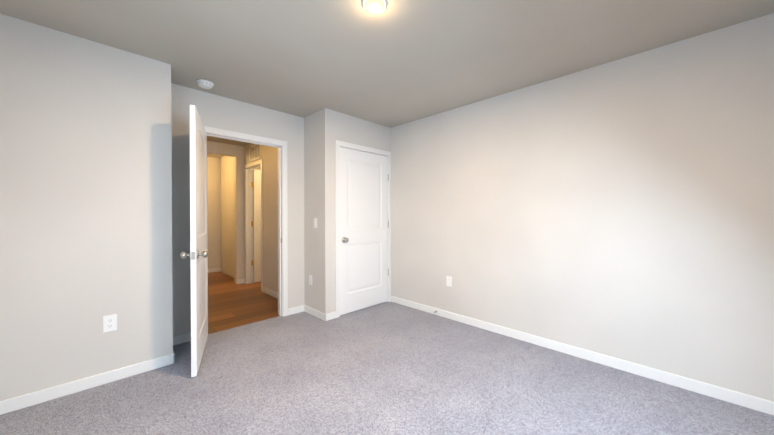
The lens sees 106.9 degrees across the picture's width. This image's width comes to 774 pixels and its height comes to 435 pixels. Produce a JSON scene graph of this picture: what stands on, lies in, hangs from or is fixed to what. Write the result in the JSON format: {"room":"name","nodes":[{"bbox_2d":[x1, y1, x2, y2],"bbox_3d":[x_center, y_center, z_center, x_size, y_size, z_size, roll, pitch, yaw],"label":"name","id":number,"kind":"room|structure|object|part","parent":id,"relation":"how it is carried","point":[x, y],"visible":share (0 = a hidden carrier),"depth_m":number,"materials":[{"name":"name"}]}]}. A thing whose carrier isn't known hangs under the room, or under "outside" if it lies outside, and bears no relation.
{"room":"empty bedroom","nodes":[
{"label":"empty bedroom","id":0,"kind":"room"},
{"bbox_2d":[0,14,172,400],"bbox_3d":[-2.366,-0.021,2.103,1.202,2.440,0.525,0,1,-45],"label":"wall bump-out","id":1,"kind":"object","parent":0,"point":[85,188],"visible":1,"depth_m":1.98,"materials":[{"name":"paint"}]},
{"bbox_2d":[0,353,174,414],"bbox_3d":[-2.129,1.159,1.970,1.095,0.082,0.013,0,1,-45],"label":"baseboard","id":2,"kind":"structure","parent":1,"relation":"attached to","point":[32,398],"depth_m":1.98,"materials":[{"name":"white wood"}]},
{"bbox_2d":[103,314,116,332],"bbox_3d":[-2.014,0.769,2.087,0.072,0.117,0.007,0,1,-45],"label":"outlet","id":3,"kind":"object","parent":1,"relation":"attached to","point":[109,322],"visible":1,"depth_m":2.08,"materials":[{"name":"white plastic"}]},
{"bbox_2d":[207,157,220,268],"bbox_3d":[-4.360,-0.051,5.514,2.160,2.440,0.100,0,1,-45],"label":"wall","id":4,"kind":"structure","parent":0,"point":[214,207],"depth_m":6.12,"materials":[{"name":"paint"}]},
{"bbox_2d":[208,267,220,272],"bbox_3d":[-4.320,1.128,5.485,2.160,0.082,0.013,0,1,-45],"label":"baseboard","id":5,"kind":"structure","parent":4,"relation":"attached to","point":[214,270],"depth_m":6.12,"materials":[{"name":"white wood"}]},
{"bbox_2d":[207,141,244,283],"bbox_3d":[-2.950,-0.045,4.817,1.010,2.440,0.120,0,1,-45],"label":"wall","id":6,"kind":"structure","parent":0,"point":[239,248],"depth_m":5.07,"materials":[{"name":"paint"}]},
{"bbox_2d":[237,279,243,283],"bbox_3d":[-2.597,1.132,5.085,0.121,0.082,0.013,0,1,-45],"label":"baseboard","id":7,"kind":"structure","parent":6,"relation":"attached to","point":[240,281],"depth_m":5.08,"materials":[{"name":"white wood"}]},
{"bbox_2d":[171,83,303,335],"bbox_3d":[-1.586,-0.031,3.169,1.408,2.440,0.120,0,1,-45],"label":"wall","id":8,"kind":"structure","parent":0,"point":[183,98],"depth_m":2.93,"materials":[{"name":"paint"}]},
{"bbox_2d":[173,332,190,344],"bbox_3d":[-1.953,1.152,2.718,0.211,0.082,0.013,0,1,-45],"label":"baseboard","id":9,"kind":"structure","parent":8,"relation":"attached to","point":[182,338],"depth_m":2.72,"materials":[{"name":"white wood"}]},
{"bbox_2d":[180,105,207,376],"bbox_3d":[-1.619,0.174,2.486,0.177,2.018,0.823,0,1,-27],"label":"bedroom door","id":10,"kind":"structure","parent":8,"relation":"in","point":[198,254],"depth_m":2.23,"materials":[{"name":"white wood"}]},
{"bbox_3d":[-1.456,0.283,2.166,0.177,0.066,0.104,0,1,-27],"label":"knob","id":11,"kind":"part","parent":10,"relation":"part of","materials":[{"name":"grey metal"}]},
{"bbox_2d":[204,126,287,316],"bbox_3d":[-1.583,0.140,3.173,0.946,2.099,0.146,0,1,-45],"label":"door frame","id":12,"kind":"structure","parent":8,"relation":"attached to","point":[283,144],"depth_m":3.43,"materials":[{"name":"white wood"}]},
{"bbox_2d":[288,305,303,314],"bbox_3d":[-1.121,1.145,3.549,0.228,0.082,0.013,0,1,-45],"label":"baseboard","id":13,"kind":"structure","parent":8,"relation":"attached to","point":[295,310],"depth_m":3.54,"materials":[{"name":"white wood"}]},
{"bbox_2d":[208,271,278,333],"bbox_3d":[-3.291,1.192,6.253,5.900,0.060,6.780,0,1,-45],"label":"floor","id":14,"kind":"structure","parent":0,"point":[231,304],"depth_m":3.94,"materials":[{"name":"brown wood"}]},
{"bbox_2d":[221,108,333,313],"bbox_3d":[-2.084,-0.044,4.742,0.110,2.440,4.010,0,1,-45],"label":"wall","id":15,"kind":"structure","parent":0,"point":[318,197],"depth_m":3.54,"materials":[{"name":"paint"}]},
{"bbox_2d":[244,159,262,290],"bbox_3d":[-2.207,0.125,4.867,0.136,2.099,0.788,0,1,-45],"label":"door frame","id":16,"kind":"structure","parent":15,"relation":"attached to","point":[249,217],"depth_m":5.08,"materials":[{"name":"white wood"}]},
{"bbox_2d":[249,144,260,161],"bbox_3d":[-2.199,-1.082,4.766,0.006,0.255,0.480,0,1,-45],"label":"air vent","id":17,"kind":"object","parent":15,"relation":"in","point":[255,152],"visible":0.92,"depth_m":4.76,"materials":[{"name":"white metal"}]},
{"bbox_2d":[251,169,260,281],"bbox_3d":[-2.161,0.149,5.351,0.702,2.018,0.177,0,1,-45],"label":"hall door","id":18,"kind":"structure","parent":15,"relation":"in","point":[257,222],"depth_m":5.15,"materials":[{"name":"white wood"}]},
{"bbox_3d":[-2.412,0.112,5.129,0.035,1.498,0.011,0,1,-45],"label":"hall door hinge","id":19,"kind":"part","parent":18,"relation":"part of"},
{"bbox_2d":[262,287,277,298],"bbox_3d":[-1.554,1.140,4.134,0.013,0.082,1.187,0,1,-45],"label":"baseboard","id":20,"kind":"structure","parent":15,"relation":"attached to","point":[269,292],"depth_m":4.34,"materials":[{"name":"white wood"}]},
{"bbox_2d":[304,305,325,320],"bbox_3d":[-0.871,1.146,3.450,0.013,0.082,0.480,0,1,-45],"label":"baseboard","id":21,"kind":"structure","parent":15,"relation":"attached to","point":[315,313],"depth_m":3.42,"materials":[{"name":"white wood"}]},
{"bbox_2d":[314,218,316,227],"bbox_3d":[-0.860,0.067,3.433,0.009,0.117,0.072,0,1,-45],"label":"light switch","id":22,"kind":"object","parent":15,"relation":"attached to","point":[315,222],"visible":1,"depth_m":3.42,"materials":[{"name":"white plastic"}]},
{"bbox_2d":[325,311,335,320],"bbox_3d":[-0.657,1.147,3.334,0.151,0.082,0.013,0,1,-45],"label":"baseboard","id":23,"kind":"structure","parent":15,"relation":"attached to","point":[331,315],"depth_m":3.33,"materials":[{"name":"white wood"}]},
{"bbox_2d":[333,110,337,310],"bbox_3d":[-0.645,-0.033,3.429,0.071,2.440,0.120,0,1,-45],"label":"wall","id":24,"kind":"structure","parent":0,"point":[335,125],"depth_m":3.37,"materials":[{"name":"paint"}]},
{"bbox_2d":[338,112,388,151],"bbox_3d":[-0.319,-1.063,3.747,0.853,0.385,0.120,0,1,-45],"label":"wall","id":25,"kind":"structure","parent":0,"point":[356,130],"depth_m":3.67,"materials":[{"name":"paint"}]},
{"bbox_2d":[335,140,390,317],"bbox_3d":[-0.321,0.135,3.754,0.933,2.099,0.146,0,1,-45],"label":"door frame","id":26,"kind":"structure","parent":25,"relation":"attached to","point":[338,143],"depth_m":3.41,"materials":[{"name":"white wood"}]},
{"bbox_2d":[340,147,387,314],"bbox_3d":[-0.293,0.163,3.725,0.818,2.018,0.177,0,1,-45],"label":"closet door","id":27,"kind":"structure","parent":25,"relation":"in","point":[363,229],"depth_m":3.69,"materials":[{"name":"white wood"}]},
{"bbox_3d":[-0.546,0.272,3.474,0.104,0.066,0.177,0,1,-45],"label":"knob","id":28,"kind":"part","parent":27,"relation":"part of","materials":[{"name":"grey metal"}]},
{"bbox_2d":[0,302,773,434],"bbox_3d":[-0.185,1.232,1.768,3.800,0.060,3.956,0,1,-45],"label":"floor","id":29,"kind":"structure","parent":0,"point":[388,368],"depth_m":1.96,"materials":[{"name":"grey carpet"}]},
{"bbox_2d":[0,0,773,157],"bbox_3d":[-1.866,-1.306,4.859,5.820,0.080,10.736,0,1,-45],"label":"ceiling","id":30,"kind":"structure","parent":0,"point":[394,63],"depth_m":2.01,"materials":[{"name":"paint"}]},
{"bbox_2d":[196,79,213,88],"bbox_3d":[-1.682,-1.225,2.652,0.136,0.042,0.136,0,1,-45],"label":"smoke detector","id":31,"kind":"object","parent":30,"relation":"attached to","point":[204,84],"visible":1,"depth_m":2.62,"materials":[{"name":"white plastic"}]},
{"bbox_2d":[362,0,386,13],"bbox_3d":[-0.071,-1.222,1.661,0.144,0.031,0.144,0,1,-45],"label":"ceiling light","id":32,"kind":"object","parent":30,"relation":"in","point":[375,6],"visible":1,"depth_m":1.65,"materials":[{"name":"white glass"}]},
{"bbox_2d":[389,13,773,401],"bbox_3d":[0.793,-0.032,3.356,0.156,2.440,4.836,0,1,-45],"label":"wall","id":33,"kind":"structure","parent":0,"point":[622,209],"depth_m":2.26,"materials":[{"name":"paint"}]},
{"bbox_2d":[446,276,451,286],"bbox_3d":[0.727,0.748,3.365,0.007,0.117,0.072,0,1,-45],"label":"outlet","id":34,"kind":"object","parent":33,"relation":"attached to","point":[448,280],"visible":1,"depth_m":3.36,"materials":[{"name":"white plastic"}]},
{"bbox_2d":[391,296,773,415],"bbox_3d":[1.210,1.151,2.880,0.013,0.082,3.293,0,1,-45],"label":"baseboard","id":35,"kind":"structure","parent":33,"relation":"attached to","point":[740,399],"depth_m":2.25,"materials":[{"name":"white wood"}]}
]}

